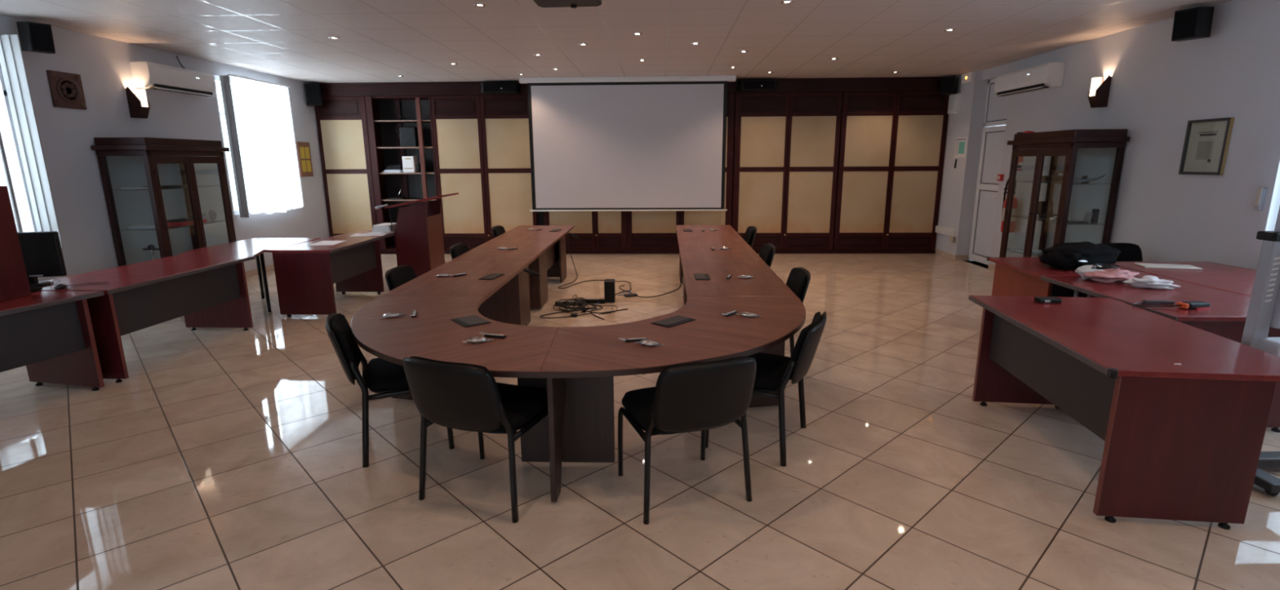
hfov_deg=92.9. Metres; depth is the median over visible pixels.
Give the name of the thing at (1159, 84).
wall
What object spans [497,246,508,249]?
packet
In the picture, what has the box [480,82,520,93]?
speaker
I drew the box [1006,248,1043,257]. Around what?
glass shelf
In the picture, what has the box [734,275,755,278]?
packet
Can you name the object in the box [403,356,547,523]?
office chair
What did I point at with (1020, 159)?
sign
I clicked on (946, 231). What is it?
duct
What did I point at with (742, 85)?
speaker
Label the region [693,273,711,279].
flap
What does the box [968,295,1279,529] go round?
office desk
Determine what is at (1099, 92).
wall sconce
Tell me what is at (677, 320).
flap
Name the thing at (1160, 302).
case
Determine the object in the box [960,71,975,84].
emergency light
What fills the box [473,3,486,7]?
recessed light
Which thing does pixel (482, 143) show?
closet
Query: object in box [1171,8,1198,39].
grille
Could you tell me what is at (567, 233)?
cable
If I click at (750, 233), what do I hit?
office chair
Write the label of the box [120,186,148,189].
shelf
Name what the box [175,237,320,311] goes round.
table
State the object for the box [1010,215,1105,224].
glass shelf
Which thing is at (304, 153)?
picture
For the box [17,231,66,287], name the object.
computer monitor
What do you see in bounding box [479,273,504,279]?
flap
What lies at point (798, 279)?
office chair
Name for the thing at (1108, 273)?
plastic bag
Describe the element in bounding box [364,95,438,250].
open shelf unit
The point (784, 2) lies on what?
recessed light
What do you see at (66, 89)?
carved plaque
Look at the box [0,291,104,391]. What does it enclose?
office desk
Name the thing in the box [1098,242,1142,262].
office chair
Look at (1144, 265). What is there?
folder
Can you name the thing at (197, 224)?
glass shelf
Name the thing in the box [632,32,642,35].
recessed light
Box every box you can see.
[604,279,615,302]
[1036,200,1057,219]
[1090,208,1099,222]
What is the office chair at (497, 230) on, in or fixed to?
on the floor
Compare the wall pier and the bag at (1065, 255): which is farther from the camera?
the wall pier
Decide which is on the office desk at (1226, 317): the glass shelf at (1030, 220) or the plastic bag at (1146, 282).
the plastic bag at (1146, 282)
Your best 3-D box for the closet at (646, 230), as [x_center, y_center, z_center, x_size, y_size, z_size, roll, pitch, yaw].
[0.734,-2.249,11.442,1.950,2.900,0.529,0,12,2]
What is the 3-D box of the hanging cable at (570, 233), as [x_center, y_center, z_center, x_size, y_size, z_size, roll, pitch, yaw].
[-0.979,-0.879,9.033,0.190,0.107,0.062,-11,16,-40]
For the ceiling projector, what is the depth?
4.17 m
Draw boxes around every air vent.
[148,83,213,97]
[996,83,1048,96]
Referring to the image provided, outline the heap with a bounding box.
[540,294,617,318]
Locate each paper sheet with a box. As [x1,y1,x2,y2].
[306,240,345,245]
[349,233,386,236]
[357,231,394,235]
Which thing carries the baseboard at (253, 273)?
attached to the wall at (67, 135)
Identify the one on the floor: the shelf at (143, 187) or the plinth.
the plinth
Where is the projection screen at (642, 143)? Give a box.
[519,75,736,211]
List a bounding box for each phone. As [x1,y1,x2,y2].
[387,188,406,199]
[1033,297,1062,303]
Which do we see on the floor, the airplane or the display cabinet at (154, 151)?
the display cabinet at (154, 151)
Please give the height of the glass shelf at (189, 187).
0.008 m
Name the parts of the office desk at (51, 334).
modesty panel, panel, edge trim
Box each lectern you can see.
[0,186,31,301]
[384,192,458,276]
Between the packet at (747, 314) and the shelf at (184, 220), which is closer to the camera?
the packet at (747, 314)
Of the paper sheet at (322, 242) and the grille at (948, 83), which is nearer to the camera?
the paper sheet at (322, 242)
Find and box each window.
[0,62,37,231]
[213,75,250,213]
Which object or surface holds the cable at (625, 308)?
on the floor
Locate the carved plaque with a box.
[45,70,86,110]
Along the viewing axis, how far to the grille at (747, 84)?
10.62 m
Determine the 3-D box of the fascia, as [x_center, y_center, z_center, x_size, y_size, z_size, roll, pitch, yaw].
[-0.230,-3.774,11.114,11.460,0.226,0.575,0,12,2]
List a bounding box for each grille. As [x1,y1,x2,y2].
[28,22,54,51]
[306,84,320,104]
[483,83,513,91]
[604,284,613,301]
[743,80,774,88]
[941,76,955,93]
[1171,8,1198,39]
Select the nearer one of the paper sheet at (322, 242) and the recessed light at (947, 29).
the recessed light at (947, 29)
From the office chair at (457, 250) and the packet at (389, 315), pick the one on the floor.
the office chair at (457, 250)
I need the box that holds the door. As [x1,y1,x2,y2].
[968,78,1008,265]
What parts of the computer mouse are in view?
cord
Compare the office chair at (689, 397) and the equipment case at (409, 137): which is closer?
the office chair at (689, 397)
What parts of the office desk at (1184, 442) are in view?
edge trim, panel, modesty panel, edge trim, panel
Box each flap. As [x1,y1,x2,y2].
[450,315,491,327]
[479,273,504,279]
[548,229,562,231]
[650,315,695,328]
[683,229,693,231]
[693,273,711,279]
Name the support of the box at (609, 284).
on the floor
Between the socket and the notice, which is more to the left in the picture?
the socket
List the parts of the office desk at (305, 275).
panel, modesty panel, panel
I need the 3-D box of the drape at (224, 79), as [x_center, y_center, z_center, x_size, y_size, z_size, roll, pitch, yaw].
[-5.959,-2.160,8.955,0.135,2.030,0.024,0,12,2]
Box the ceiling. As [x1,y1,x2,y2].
[0,0,1232,83]
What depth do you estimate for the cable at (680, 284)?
8.07 m
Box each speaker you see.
[16,21,55,53]
[304,83,323,106]
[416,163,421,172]
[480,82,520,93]
[737,80,777,91]
[939,75,958,95]
[1171,6,1214,41]
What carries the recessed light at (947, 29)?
in the ceiling
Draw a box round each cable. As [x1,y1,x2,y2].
[392,100,407,119]
[524,268,540,276]
[558,232,631,294]
[568,232,579,239]
[586,308,627,313]
[618,284,680,297]
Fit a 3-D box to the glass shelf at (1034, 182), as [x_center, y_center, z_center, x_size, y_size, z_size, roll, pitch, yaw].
[5.197,-1.395,7.542,0.510,0.008,1.160,0,12,2]
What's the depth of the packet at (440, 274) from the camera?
5.37 m
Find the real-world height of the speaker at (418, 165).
0.170 m
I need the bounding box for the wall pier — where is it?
[935,70,982,255]
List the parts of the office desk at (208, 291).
panel, edge trim, modesty panel, panel, edge trim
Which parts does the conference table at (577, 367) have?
modesty panel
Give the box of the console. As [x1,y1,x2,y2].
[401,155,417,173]
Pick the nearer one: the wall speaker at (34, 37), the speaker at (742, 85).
the wall speaker at (34, 37)
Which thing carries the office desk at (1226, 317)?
on the floor
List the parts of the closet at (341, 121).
raised panel, cream panel, cream panel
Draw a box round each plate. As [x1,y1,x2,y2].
[201,213,208,221]
[208,209,217,220]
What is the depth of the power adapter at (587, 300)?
7.52 m
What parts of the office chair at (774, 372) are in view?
leg, seat, leg, leg, backrest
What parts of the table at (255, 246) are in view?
leg, leg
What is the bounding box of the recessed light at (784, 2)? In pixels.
[780,0,793,4]
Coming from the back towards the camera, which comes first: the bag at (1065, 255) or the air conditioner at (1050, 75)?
the air conditioner at (1050, 75)
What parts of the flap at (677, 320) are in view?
lid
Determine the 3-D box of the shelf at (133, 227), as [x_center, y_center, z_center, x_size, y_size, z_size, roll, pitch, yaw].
[-5.865,-0.804,7.210,0.280,0.020,0.120,-1,12,-4]
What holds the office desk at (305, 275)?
on the floor
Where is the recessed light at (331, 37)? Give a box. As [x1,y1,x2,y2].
[328,36,339,39]
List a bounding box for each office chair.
[325,313,454,467]
[385,265,417,291]
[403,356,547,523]
[449,243,469,259]
[491,225,506,238]
[617,356,756,524]
[705,311,826,466]
[743,226,756,248]
[759,243,775,267]
[786,266,810,357]
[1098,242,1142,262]
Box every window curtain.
[0,34,63,248]
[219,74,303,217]
[1265,161,1279,231]
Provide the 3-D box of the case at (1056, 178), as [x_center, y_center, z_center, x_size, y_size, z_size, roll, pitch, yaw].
[5.237,-1.498,7.692,0.260,0.125,0.340,0,12,2]
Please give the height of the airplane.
0.102 m
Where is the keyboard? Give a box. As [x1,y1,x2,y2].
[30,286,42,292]
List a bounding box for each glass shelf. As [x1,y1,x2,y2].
[119,185,219,190]
[119,220,225,230]
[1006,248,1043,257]
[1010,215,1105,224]
[1015,180,1105,184]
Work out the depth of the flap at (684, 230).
8.75 m
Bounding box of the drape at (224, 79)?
[219,75,249,217]
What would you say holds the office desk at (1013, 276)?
on the floor
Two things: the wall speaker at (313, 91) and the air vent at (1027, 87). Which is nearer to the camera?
the air vent at (1027, 87)
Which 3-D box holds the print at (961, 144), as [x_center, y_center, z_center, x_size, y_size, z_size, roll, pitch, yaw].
[5.476,-2.509,10.361,0.004,0.200,0.200,0,12,2]
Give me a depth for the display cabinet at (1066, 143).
7.16 m
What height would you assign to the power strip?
0.050 m
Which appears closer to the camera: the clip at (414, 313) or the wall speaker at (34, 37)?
the clip at (414, 313)
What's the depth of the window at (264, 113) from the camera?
9.48 m
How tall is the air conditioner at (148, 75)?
0.306 m
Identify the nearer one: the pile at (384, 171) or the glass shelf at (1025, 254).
the glass shelf at (1025, 254)
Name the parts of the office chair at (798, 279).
leg, backrest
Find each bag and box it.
[1039,241,1121,269]
[1075,263,1139,283]
[1122,275,1180,289]
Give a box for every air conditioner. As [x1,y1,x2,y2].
[129,61,216,97]
[994,62,1065,96]
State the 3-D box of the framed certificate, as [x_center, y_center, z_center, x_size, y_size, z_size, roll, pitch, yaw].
[5.429,-1.422,5.848,0.035,0.520,0.468,0,12,2]
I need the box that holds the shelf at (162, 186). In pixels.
[142,185,187,188]
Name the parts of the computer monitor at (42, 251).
maker plate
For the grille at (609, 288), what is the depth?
7.53 m
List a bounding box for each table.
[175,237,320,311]
[350,225,805,502]
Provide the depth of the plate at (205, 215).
7.96 m
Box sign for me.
[1016,156,1024,171]
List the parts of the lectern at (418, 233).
panel, panel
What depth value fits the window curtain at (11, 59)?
5.94 m
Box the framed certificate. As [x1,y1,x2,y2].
[1178,117,1234,175]
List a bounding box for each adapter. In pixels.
[579,298,604,303]
[623,293,637,297]
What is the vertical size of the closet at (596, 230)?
2.900 m
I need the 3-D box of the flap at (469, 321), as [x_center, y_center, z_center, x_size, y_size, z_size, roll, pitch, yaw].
[-1.074,0.164,3.863,0.170,0.009,0.235,-10,16,-37]
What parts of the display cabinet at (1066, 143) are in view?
corner post, door, door, corner post, corner post, crown, corner post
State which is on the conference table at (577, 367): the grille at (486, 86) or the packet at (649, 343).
the packet at (649, 343)
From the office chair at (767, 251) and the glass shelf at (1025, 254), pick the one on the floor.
the office chair at (767, 251)
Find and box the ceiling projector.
[533,0,601,8]
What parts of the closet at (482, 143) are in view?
raised panel, cream panel, door, cream panel, raised panel, raised panel, cream panel, door, cream panel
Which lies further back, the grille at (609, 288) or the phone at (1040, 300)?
the grille at (609, 288)
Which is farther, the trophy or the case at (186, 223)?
the case at (186, 223)
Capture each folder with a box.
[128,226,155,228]
[1134,262,1202,270]
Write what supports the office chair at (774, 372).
on the floor
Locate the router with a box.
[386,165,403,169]
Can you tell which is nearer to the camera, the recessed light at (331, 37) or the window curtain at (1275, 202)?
the window curtain at (1275, 202)
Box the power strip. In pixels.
[555,300,581,306]
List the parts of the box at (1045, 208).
lid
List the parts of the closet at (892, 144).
raised panel, cream panel, door, cream panel, raised panel, raised panel, cream panel, door, cream panel, raised panel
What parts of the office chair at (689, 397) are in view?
leg, seat, leg, backrest, leg, leg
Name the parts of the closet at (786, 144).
raised panel, cream panel, door, cream panel, raised panel, raised panel, cream panel, door, cream panel, raised panel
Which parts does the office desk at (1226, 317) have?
metal leg, panel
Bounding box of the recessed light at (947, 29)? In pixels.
[944,28,955,31]
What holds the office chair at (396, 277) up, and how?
on the floor
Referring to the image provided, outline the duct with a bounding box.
[935,226,956,242]
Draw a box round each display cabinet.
[90,137,236,266]
[999,128,1129,257]
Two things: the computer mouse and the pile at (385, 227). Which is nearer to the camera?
the computer mouse
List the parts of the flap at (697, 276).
lid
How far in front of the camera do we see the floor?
3.32 m
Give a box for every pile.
[371,222,396,232]
[381,169,403,173]
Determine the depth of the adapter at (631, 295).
7.89 m
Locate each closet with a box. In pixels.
[315,96,377,236]
[431,94,537,250]
[537,211,627,250]
[626,93,734,250]
[731,92,842,250]
[832,90,950,249]
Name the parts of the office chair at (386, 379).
backrest, leg, leg, seat, leg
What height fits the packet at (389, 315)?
0.030 m
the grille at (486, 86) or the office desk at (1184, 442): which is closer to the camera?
the office desk at (1184, 442)
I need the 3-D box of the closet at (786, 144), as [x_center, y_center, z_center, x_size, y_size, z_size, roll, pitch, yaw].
[2.673,-2.246,11.378,1.890,2.900,0.529,0,12,2]
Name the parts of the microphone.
cord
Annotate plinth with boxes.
[380,249,935,253]
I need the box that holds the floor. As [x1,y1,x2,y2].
[0,253,1279,589]
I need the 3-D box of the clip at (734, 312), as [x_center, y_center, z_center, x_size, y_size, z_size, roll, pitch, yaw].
[0.584,0.120,3.983,0.041,0.023,0.167,10,16,39]
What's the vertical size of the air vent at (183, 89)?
0.056 m
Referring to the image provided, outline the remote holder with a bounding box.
[1253,186,1266,210]
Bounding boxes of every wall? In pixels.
[0,14,329,281]
[934,0,1279,270]
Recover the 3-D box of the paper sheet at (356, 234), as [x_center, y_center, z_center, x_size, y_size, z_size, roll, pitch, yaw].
[-3.633,-0.808,8.159,0.420,0.003,0.300,-2,13,-9]
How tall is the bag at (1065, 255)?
0.218 m
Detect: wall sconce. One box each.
[125,86,150,118]
[1088,75,1111,107]
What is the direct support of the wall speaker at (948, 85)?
attached to the wall pier
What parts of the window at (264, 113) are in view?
curtain rail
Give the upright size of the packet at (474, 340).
0.030 m
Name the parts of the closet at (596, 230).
closet filler, door, cream panel, raised panel, cream panel, raised panel, door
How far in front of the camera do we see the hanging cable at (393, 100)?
11.36 m
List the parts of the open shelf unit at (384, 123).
shelf, shelf, post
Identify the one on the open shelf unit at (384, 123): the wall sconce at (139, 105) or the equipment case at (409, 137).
the equipment case at (409, 137)
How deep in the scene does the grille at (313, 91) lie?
10.80 m
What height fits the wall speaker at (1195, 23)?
0.285 m
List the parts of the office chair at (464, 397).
leg, leg, backrest, leg, seat, leg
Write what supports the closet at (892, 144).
on the floor
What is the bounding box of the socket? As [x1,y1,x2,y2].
[949,235,953,242]
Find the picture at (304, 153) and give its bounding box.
[296,142,313,177]
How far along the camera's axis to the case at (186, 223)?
7.41 m
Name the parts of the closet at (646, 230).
door, raised panel, cream panel, cream panel, door, cream panel, raised panel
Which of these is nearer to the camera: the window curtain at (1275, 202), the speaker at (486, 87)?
the window curtain at (1275, 202)
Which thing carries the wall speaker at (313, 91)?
attached to the wall at (67, 135)
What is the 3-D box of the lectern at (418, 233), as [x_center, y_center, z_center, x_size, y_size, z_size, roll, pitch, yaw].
[-3.034,-0.783,8.632,0.808,1.288,0.670,0,12,2]
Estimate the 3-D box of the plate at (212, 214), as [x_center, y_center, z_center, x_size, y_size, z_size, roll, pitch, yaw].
[-5.684,-1.061,8.100,0.012,0.140,0.140,0,12,2]
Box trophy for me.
[142,244,159,259]
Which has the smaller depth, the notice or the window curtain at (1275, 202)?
the window curtain at (1275, 202)
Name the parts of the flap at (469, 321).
lid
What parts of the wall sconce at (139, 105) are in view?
plate, lamp shade, plate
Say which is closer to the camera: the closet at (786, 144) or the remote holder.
the remote holder
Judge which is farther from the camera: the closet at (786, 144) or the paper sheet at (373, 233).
the closet at (786, 144)
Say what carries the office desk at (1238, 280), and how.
on the floor
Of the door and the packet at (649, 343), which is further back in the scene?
the door
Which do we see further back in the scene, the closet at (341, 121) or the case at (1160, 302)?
the closet at (341, 121)
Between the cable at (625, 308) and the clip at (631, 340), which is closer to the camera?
the clip at (631, 340)
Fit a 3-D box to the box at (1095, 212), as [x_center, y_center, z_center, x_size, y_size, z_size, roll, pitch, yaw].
[5.380,-0.937,7.197,0.055,0.160,0.050,0,12,2]
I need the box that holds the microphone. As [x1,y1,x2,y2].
[374,204,391,231]
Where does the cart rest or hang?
on the floor
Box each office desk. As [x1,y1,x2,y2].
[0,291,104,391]
[36,255,255,382]
[271,230,395,317]
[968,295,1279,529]
[986,257,1157,297]
[1040,275,1279,432]
[1113,262,1256,296]
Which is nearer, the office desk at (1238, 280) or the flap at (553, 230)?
the office desk at (1238, 280)
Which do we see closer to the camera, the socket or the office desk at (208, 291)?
the office desk at (208, 291)
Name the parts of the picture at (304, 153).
yellow pane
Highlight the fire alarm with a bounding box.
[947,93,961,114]
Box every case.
[166,218,206,226]
[399,127,418,146]
[1041,171,1063,182]
[1142,300,1174,304]
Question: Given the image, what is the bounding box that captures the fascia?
[314,76,942,96]
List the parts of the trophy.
stem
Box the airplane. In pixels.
[1073,173,1106,183]
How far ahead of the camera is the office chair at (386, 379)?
3.52 m
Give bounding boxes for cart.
[1240,206,1279,496]
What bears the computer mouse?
on the office desk at (208, 291)
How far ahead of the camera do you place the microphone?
8.18 m
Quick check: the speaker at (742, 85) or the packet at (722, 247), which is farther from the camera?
the speaker at (742, 85)
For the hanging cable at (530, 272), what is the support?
hanging from the conference table at (577, 367)
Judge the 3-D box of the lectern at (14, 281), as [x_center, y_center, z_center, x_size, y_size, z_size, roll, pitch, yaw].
[-4.725,-0.226,3.697,0.340,0.800,1.550,0,12,2]
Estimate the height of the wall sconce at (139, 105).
0.359 m
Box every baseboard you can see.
[244,264,274,278]
[934,248,995,271]
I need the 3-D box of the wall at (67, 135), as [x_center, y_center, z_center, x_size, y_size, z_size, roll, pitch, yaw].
[-6.304,-0.800,4.515,0.200,3.130,15.150,0,12,2]
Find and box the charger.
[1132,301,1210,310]
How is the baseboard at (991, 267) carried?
attached to the wall at (1159, 84)
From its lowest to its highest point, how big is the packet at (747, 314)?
0.030 m
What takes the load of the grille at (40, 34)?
attached to the wall speaker at (34, 37)
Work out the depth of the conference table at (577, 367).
3.71 m
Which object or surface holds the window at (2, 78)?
in the wall at (67, 135)
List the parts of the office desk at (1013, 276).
panel, modesty panel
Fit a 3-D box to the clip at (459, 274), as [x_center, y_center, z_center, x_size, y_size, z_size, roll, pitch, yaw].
[-1.620,-0.180,5.401,0.041,0.023,0.167,10,16,39]
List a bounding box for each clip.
[409,310,417,317]
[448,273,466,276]
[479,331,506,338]
[618,337,647,342]
[720,310,737,316]
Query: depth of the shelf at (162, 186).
7.36 m
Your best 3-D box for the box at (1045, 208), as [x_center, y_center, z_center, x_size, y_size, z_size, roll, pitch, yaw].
[5.231,-1.084,7.755,0.290,0.210,0.214,-5,13,-19]
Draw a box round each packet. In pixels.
[377,312,405,318]
[437,273,451,276]
[462,337,493,343]
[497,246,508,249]
[633,339,664,346]
[716,246,732,249]
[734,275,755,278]
[735,311,762,317]
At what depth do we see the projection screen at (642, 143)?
10.66 m
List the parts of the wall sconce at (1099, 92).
lamp shade, plate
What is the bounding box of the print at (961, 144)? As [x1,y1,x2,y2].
[958,141,964,153]
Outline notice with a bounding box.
[954,137,967,158]
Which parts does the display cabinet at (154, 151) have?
corner post, corner post, crown, door, corner post, door, corner post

